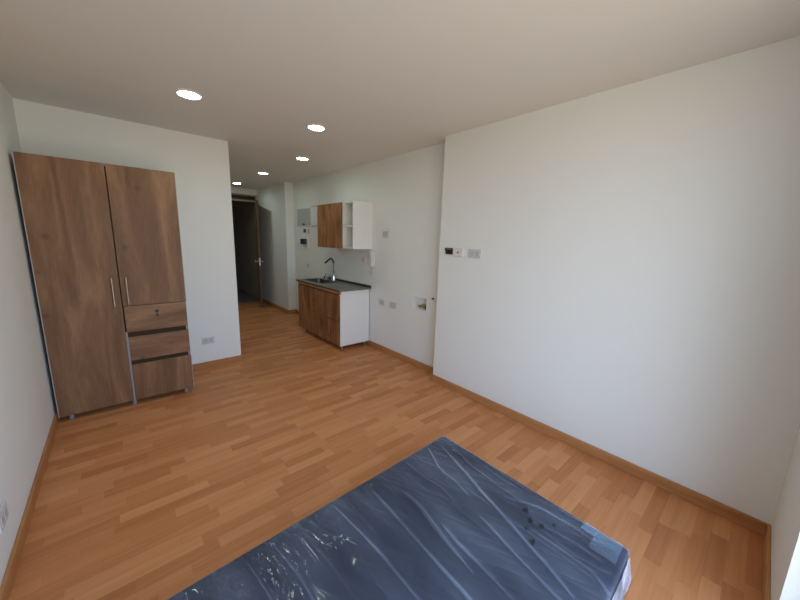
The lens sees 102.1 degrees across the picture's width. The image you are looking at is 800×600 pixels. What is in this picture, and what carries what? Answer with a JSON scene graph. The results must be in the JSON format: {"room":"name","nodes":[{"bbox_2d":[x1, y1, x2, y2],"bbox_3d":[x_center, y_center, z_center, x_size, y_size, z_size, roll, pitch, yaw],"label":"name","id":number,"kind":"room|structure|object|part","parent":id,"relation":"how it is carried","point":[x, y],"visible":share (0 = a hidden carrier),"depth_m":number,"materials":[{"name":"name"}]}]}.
{"room":"studio apartment","nodes":[
{"label":"studio apartment","id":0,"kind":"room"},
{"bbox_2d":[0,82,56,585],"bbox_3d":[-1.630,0.006,1.060,0.150,2.400,4.402,-7,14,-41],"label":"wall","id":1,"kind":"structure","parent":0,"point":[28,407],"depth_m":1.88,"materials":[{"name":"white paint"}]},
{"bbox_2d":[0,501,8,533],"bbox_3d":[-1.647,0.900,1.340,0.013,0.076,0.118,-7,14,-41],"label":"power outlet","id":2,"kind":"object","parent":1,"relation":"attached to","point":[4,514],"visible":1,"depth_m":1.34,"materials":[{"name":"grey plastic"}]},
{"bbox_2d":[0,512,5,527],"bbox_3d":[-1.628,0.903,1.325,0.003,0.048,0.038,-7,14,-41],"label":"socket","id":3,"kind":"object","parent":2,"relation":"attached to","point":[2,514],"depth_m":1.32,"materials":[{"name":"grey plastic"}]},
{"bbox_2d":[3,505,7,519],"bbox_3d":[-1.659,0.895,1.361,0.003,0.048,0.038,-7,14,-41],"label":"socket","id":4,"kind":"object","parent":2,"relation":"attached to","point":[5,510],"depth_m":1.36,"materials":[{"name":"grey plastic"}]},
{"bbox_2d":[0,408,59,599],"bbox_3d":[-1.600,1.142,1.322,0.014,0.073,4.112,-7,14,-41],"label":"baseboard","id":5,"kind":"structure","parent":1,"relation":"attached to","point":[11,569],"depth_m":1.57,"materials":[{"name":"brown wood"}]},
{"bbox_2d":[12,98,240,363],"bbox_3d":[-2.420,-0.406,3.151,1.458,2.400,0.150,-7,14,-41],"label":"wall","id":6,"kind":"structure","parent":0,"point":[200,164],"depth_m":3.24,"materials":[{"name":"white paint"}]},
{"bbox_2d":[202,336,213,344],"bbox_3d":[-2.087,0.440,3.518,0.116,0.074,0.012,-7,14,-41],"label":"power outlet","id":7,"kind":"object","parent":6,"relation":"attached to","point":[207,340],"visible":1,"depth_m":3.51,"materials":[{"name":"grey plastic"}]},
{"bbox_2d":[192,355,242,370],"bbox_3d":[-2.391,0.749,3.312,1.458,0.073,0.014,-7,14,-41],"label":"baseboard","id":8,"kind":"structure","parent":6,"relation":"attached to","point":[229,360],"depth_m":3.60,"materials":[{"name":"brown wood"}]},
{"bbox_2d":[231,187,256,194],"bbox_3d":[-3.628,-1.091,6.645,1.397,2.400,0.110,-7,14,-41],"label":"wall","id":9,"kind":"structure","parent":0,"point":[233,189],"depth_m":6.67,"materials":[{"name":"white paint"}]},
{"bbox_2d":[231,193,259,300],"bbox_3d":[-3.417,-1.062,6.838,0.815,2.285,0.132,-7,14,-41],"label":"door frame","id":10,"kind":"structure","parent":9,"relation":"attached to","point":[234,196],"depth_m":6.82,"materials":[{"name":"brown wood"}]},
{"bbox_3d":[-3.406,-2.123,6.674,0.745,0.080,0.015,-7,14,-41],"label":"transom panel","id":11,"kind":"part","parent":10,"relation":"part of","materials":[{"name":"grey"}]},
{"bbox_2d":[232,201,258,297],"bbox_3d":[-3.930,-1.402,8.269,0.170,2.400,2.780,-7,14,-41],"label":"door","id":12,"kind":"structure","parent":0,"point":[242,212],"depth_m":8.07,"materials":[{"name":"brown paint"}]},
{"bbox_2d":[257,182,295,309],"bbox_3d":[-2.498,-1.056,6.644,0.298,2.400,1.605,-7,14,-41],"label":"wall","id":13,"kind":"structure","parent":0,"point":[275,202],"depth_m":6.26,"materials":[{"name":"white paint"}]},
{"bbox_2d":[255,200,263,307],"bbox_3d":[-2.933,-0.947,6.723,0.172,2.106,0.767,-3,12,-25],"label":"door","id":14,"kind":"structure","parent":13,"relation":"in","point":[259,261],"depth_m":6.44,"materials":[{"name":"brown wood"}]},
{"bbox_2d":[263,299,287,312],"bbox_3d":[-2.615,0.111,6.715,0.014,0.073,1.495,-7,14,-41],"label":"baseboard","id":15,"kind":"structure","parent":13,"relation":"attached to","point":[264,300],"depth_m":6.62,"materials":[{"name":"brown wood"}]},
{"bbox_2d":[288,309,295,313],"bbox_3d":[-2.070,0.223,6.201,0.148,0.073,0.014,-7,14,-41],"label":"baseboard","id":16,"kind":"structure","parent":13,"relation":"attached to","point":[294,310],"depth_m":6.19,"materials":[{"name":"brown wood"}]},
{"bbox_2d":[293,143,444,366],"bbox_3d":[-0.686,-0.643,4.719,0.150,2.400,3.746,-7,14,-41],"label":"wall","id":17,"kind":"structure","parent":0,"point":[405,190],"depth_m":3.91,"materials":[{"name":"white paint"}]},
{"bbox_2d":[300,236,308,248],"bbox_3d":[-1.677,-1.018,5.669,0.034,0.220,0.275,-7,14,-41],"label":"box","id":18,"kind":"object","parent":17,"relation":"attached to","point":[304,241],"visible":1,"depth_m":5.65,"materials":[{"name":"white plastic"}]},
{"bbox_2d":[296,205,317,226],"bbox_3d":[-1.564,-1.417,5.485,0.026,0.336,0.930,-7,14,-41],"label":"panel","id":19,"kind":"object","parent":17,"relation":"attached to","point":[306,216],"visible":0.83,"depth_m":5.50,"materials":[{"name":"white paint"}]},
{"bbox_3d":[-1.672,-1.440,5.607,0.008,0.283,0.510,-7,14,-41],"label":"panel door","id":20,"kind":"part","parent":19,"relation":"part of","materials":[{"name":"grey paint"}]},
{"bbox_2d":[317,201,372,248],"bbox_3d":[-0.774,-1.008,4.419,0.299,0.589,0.928,-7,14,-41],"label":"upper cabinet","id":21,"kind":"object","parent":17,"relation":"attached to","point":[348,225],"visible":1,"depth_m":4.22,"materials":[{"name":"white wood"}]},
{"bbox_3d":[-0.968,-1.014,4.429,0.020,0.585,0.656,-7,14,-41],"label":"door","id":22,"kind":"part","parent":21,"relation":"part of","materials":[{"name":"brown wood"}]},
{"bbox_2d":[361,257,366,262],"bbox_3d":[-0.490,-0.546,4.381,0.012,0.076,0.112,-7,14,-41],"label":"power outlet","id":23,"kind":"object","parent":17,"relation":"attached to","point":[363,259],"visible":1,"depth_m":4.37,"materials":[{"name":"white plastic"}]},
{"bbox_2d":[296,309,432,373],"bbox_3d":[-0.788,0.507,4.882,0.014,0.073,3.732,-7,14,-41],"label":"baseboard","id":24,"kind":"structure","parent":17,"relation":"attached to","point":[400,356],"depth_m":3.98,"materials":[{"name":"brown wood"}]},
{"bbox_2d":[369,251,374,274],"bbox_3d":[-0.376,-0.482,4.229,0.050,0.314,0.084,-7,14,-41],"label":"handset","id":25,"kind":"object","parent":17,"relation":"attached to","point":[371,253],"visible":1,"depth_m":4.20,"materials":[{"name":"white plastic"}]},
{"bbox_2d":[379,299,384,305],"bbox_3d":[-0.231,0.032,4.167,0.012,0.074,0.118,-7,14,-41],"label":"power outlet","id":26,"kind":"object","parent":17,"relation":"attached to","point":[381,302],"visible":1,"depth_m":4.17,"materials":[{"name":"grey plastic"}]},
{"bbox_2d":[382,231,388,237],"bbox_3d":[-0.178,-0.808,3.980,0.012,0.078,0.118,-7,14,-41],"label":"power outlet","id":27,"kind":"object","parent":17,"relation":"attached to","point":[385,234],"visible":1,"depth_m":3.97,"materials":[{"name":"grey plastic"}]},
{"bbox_2d":[390,302,395,308],"bbox_3d":[-0.089,0.065,4.007,0.012,0.074,0.118,-7,14,-41],"label":"power outlet","id":28,"kind":"object","parent":17,"relation":"attached to","point":[392,304],"visible":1,"depth_m":4.00,"materials":[{"name":"grey plastic"}]},
{"bbox_2d":[412,295,426,311],"bbox_3d":[0.253,0.033,3.679,0.091,0.150,0.236,-7,14,-41],"label":"washer box","id":29,"kind":"object","parent":17,"relation":"attached to","point":[420,303],"visible":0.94,"depth_m":3.73,"materials":[{"name":"white plastic"}]},
{"bbox_2d":[9,288,763,599],"bbox_3d":[-2.561,0.573,4.649,3.303,0.080,10.740,-7,14,-41],"label":"floor","id":30,"kind":"structure","parent":0,"point":[148,498],"depth_m":2.01,"materials":[{"name":"brown wood"}]},
{"bbox_2d":[11,151,193,418],"bbox_3d":[-2.383,-0.095,2.742,0.878,1.940,0.560,-7,14,-41],"label":"wardrobe","id":31,"kind":"object","parent":30,"relation":"on","point":[104,240],"visible":1,"depth_m":2.50,"materials":[{"name":"brown wood"}]},
{"bbox_3d":[-2.390,-0.060,2.423,0.440,1.894,0.017,-7,14,-41],"label":"door","id":32,"kind":"part","parent":31,"relation":"part of","materials":[{"name":"brown wood"}]},
{"bbox_3d":[-2.239,-0.061,2.522,0.011,0.225,0.036,-7,14,-41],"label":"handle","id":33,"kind":"part","parent":31,"relation":"part of","materials":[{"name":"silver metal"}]},
{"bbox_3d":[-2.175,-0.073,2.577,0.011,0.217,0.036,-7,14,-41],"label":"handle","id":34,"kind":"part","parent":31,"relation":"part of","materials":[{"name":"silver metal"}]},
{"bbox_3d":[-2.046,-0.503,2.635,0.426,1.079,0.017,-7,14,-41],"label":"door","id":35,"kind":"part","parent":31,"relation":"part of","materials":[{"name":"brown wood"}]},
{"bbox_3d":[-2.067,0.138,2.753,0.419,0.216,0.017,-7,14,-41],"label":"drawer","id":36,"kind":"part","parent":31,"relation":"part of","materials":[{"name":"brown wood"}]},
{"bbox_3d":[-2.072,0.385,2.801,0.417,0.202,0.017,-7,14,-41],"label":"drawer","id":37,"kind":"part","parent":31,"relation":"part of","materials":[{"name":"brown wood"}]},
{"bbox_3d":[-2.079,0.673,2.856,0.417,0.314,0.017,-7,14,-41],"label":"drawer","id":38,"kind":"part","parent":31,"relation":"part of","materials":[{"name":"brown wood"}]},
{"bbox_2d":[298,281,368,350],"bbox_3d":[-1.003,0.165,4.719,0.453,0.792,1.244,-7,14,-41],"label":"base cabinet","id":39,"kind":"object","parent":30,"relation":"on","point":[340,318],"visible":0.98,"depth_m":4.33,"materials":[{"name":"brown wood"}]},
{"bbox_3d":[-1.437,0.113,4.886,0.017,0.668,0.407,-7,14,-41],"label":"door","id":40,"kind":"part","parent":39,"relation":"part of","materials":[{"name":"brown wood"}]},
{"bbox_3d":[-1.165,0.178,4.580,0.017,0.668,0.408,-7,14,-41],"label":"door","id":41,"kind":"part","parent":39,"relation":"part of","materials":[{"name":"brown wood"}]},
{"bbox_3d":[-0.898,0.417,4.305,0.017,0.315,0.413,-7,14,-41],"label":"drawer","id":42,"kind":"part","parent":39,"relation":"part of","materials":[{"name":"brown wood"}]},
{"bbox_3d":[-0.887,0.084,4.244,0.017,0.344,0.413,-7,14,-41],"label":"drawer","id":43,"kind":"part","parent":39,"relation":"part of","materials":[{"name":"brown wood"}]},
{"bbox_2d":[296,276,370,291],"bbox_3d":[-0.992,-0.246,4.636,0.492,0.047,1.291,-7,14,-41],"label":"countertop","id":44,"kind":"structure","parent":39,"relation":"on","point":[340,286],"depth_m":4.42,"materials":[{"name":"grey"}]},
{"bbox_2d":[302,278,336,283],"bbox_3d":[-1.204,-0.217,4.875,0.335,0.153,0.580,-7,14,-41],"label":"sink","id":45,"kind":"object","parent":44,"relation":"in","point":[315,280],"visible":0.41,"depth_m":5.04,"materials":[{"name":"grey metal"}]},
{"bbox_2d":[324,258,336,280],"bbox_3d":[-1.056,-0.474,4.933,0.212,0.346,0.088,9,13,36],"label":"kitchen faucet","id":46,"kind":"object","parent":44,"relation":"on","point":[333,276],"visible":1,"depth_m":4.89,"materials":[{"name":"silver metal"}]},
{"bbox_3d":[-0.812,-0.279,4.790,0.014,0.028,1.290,-7,14,-41],"label":"backsplash strip","id":47,"kind":"part","parent":44,"relation":"part of","materials":[{"name":"grey stone"}]},
{"bbox_3d":[-0.597,0.227,4.262,0.447,0.722,0.016,-7,14,-41],"label":"panel","id":48,"kind":"part","parent":39,"relation":"part of","materials":[{"name":"white plastic"}]},
{"bbox_2d":[167,437,630,599],"bbox_3d":[-0.093,1.134,1.064,1.976,0.267,1.096,-7,14,-41],"label":"mattress","id":49,"kind":"object","parent":30,"relation":"on","point":[442,522],"visible":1,"depth_m":1.28,"materials":[{"name":"blue fabric"}]},
{"bbox_2d":[0,0,799,189],"bbox_3d":[-2.485,-1.874,4.195,3.303,0.100,10.740,-7,14,-41],"label":"ceiling","id":50,"kind":"structure","parent":0,"point":[384,79],"depth_m":1.74,"materials":[{"name":"white paint"}]},
{"bbox_2d":[175,88,202,99],"bbox_3d":[-1.464,-1.424,2.243,0.166,0.010,0.166,-7,14,-41],"label":"recessed light","id":51,"kind":"object","parent":50,"relation":"in","point":[184,93],"visible":1,"depth_m":2.23,"materials":[{"name":"white plastic"}]},
{"bbox_2d":[295,157,308,160],"bbox_3d":[-1.202,-1.737,3.976,0.166,0.010,0.166,-7,14,-41],"label":"recessed light","id":52,"kind":"object","parent":50,"relation":"in","point":[297,158],"visible":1,"depth_m":3.96,"materials":[{"name":"white"}]},
{"bbox_2d":[306,124,325,130],"bbox_3d":[-0.734,-1.511,2.835,0.166,0.010,0.166,-7,14,-41],"label":"recessed light","id":53,"kind":"object","parent":50,"relation":"in","point":[315,127],"visible":1,"depth_m":2.82,"materials":[{"name":"white"}]},
{"bbox_2d":[433,36,799,524],"bbox_3d":[1.315,-0.145,2.366,0.290,2.400,2.508,-7,14,-41],"label":"wall","id":54,"kind":"structure","parent":0,"point":[632,294],"depth_m":1.94,"materials":[{"name":"white paint"}]},
{"bbox_2d":[445,248,452,253],"bbox_3d":[0.457,-0.465,3.066,0.030,0.058,0.089,-7,14,-41],"label":"module","id":55,"kind":"object","parent":54,"relation":"attached to","point":[448,250],"visible":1,"depth_m":3.05,"materials":[{"name":"black plastic"}]},
{"bbox_2d":[453,248,463,256],"bbox_3d":[0.537,-0.440,2.988,0.015,0.076,0.116,-7,14,-41],"label":"outlet","id":56,"kind":"object","parent":54,"relation":"attached to","point":[458,252],"visible":1,"depth_m":2.98,"materials":[{"name":"white plastic"}]},
{"bbox_2d":[468,249,480,258],"bbox_3d":[0.660,-0.409,2.853,0.012,0.078,0.128,-7,14,-41],"label":"power outlet","id":57,"kind":"object","parent":54,"relation":"attached to","point":[473,253],"visible":1,"depth_m":2.85,"materials":[{"name":"grey plastic"}]},
{"bbox_2d":[432,374,766,535],"bbox_3d":[1.114,1.001,2.536,0.014,0.073,2.354,-7,14,-41],"label":"baseboard","id":58,"kind":"structure","parent":54,"relation":"attached to","point":[738,517],"depth_m":2.11,"materials":[{"name":"brown wood"}]},
{"bbox_2d":[771,425,799,599],"bbox_3d":[0.848,0.202,0.419,3.012,2.400,0.140,-7,14,-41],"label":"wall","id":59,"kind":"structure","parent":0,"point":[785,527],"depth_m":1.30,"materials":[{"name":"white paint"}]},
{"bbox_2d":[762,524,770,599],"bbox_3d":[1.630,1.221,1.437,0.708,0.073,0.014,-7,14,-41],"label":"baseboard","id":60,"kind":"structure","parent":59,"relation":"attached to","point":[766,585],"depth_m":1.45,"materials":[{"name":"brown wood"}]}
]}

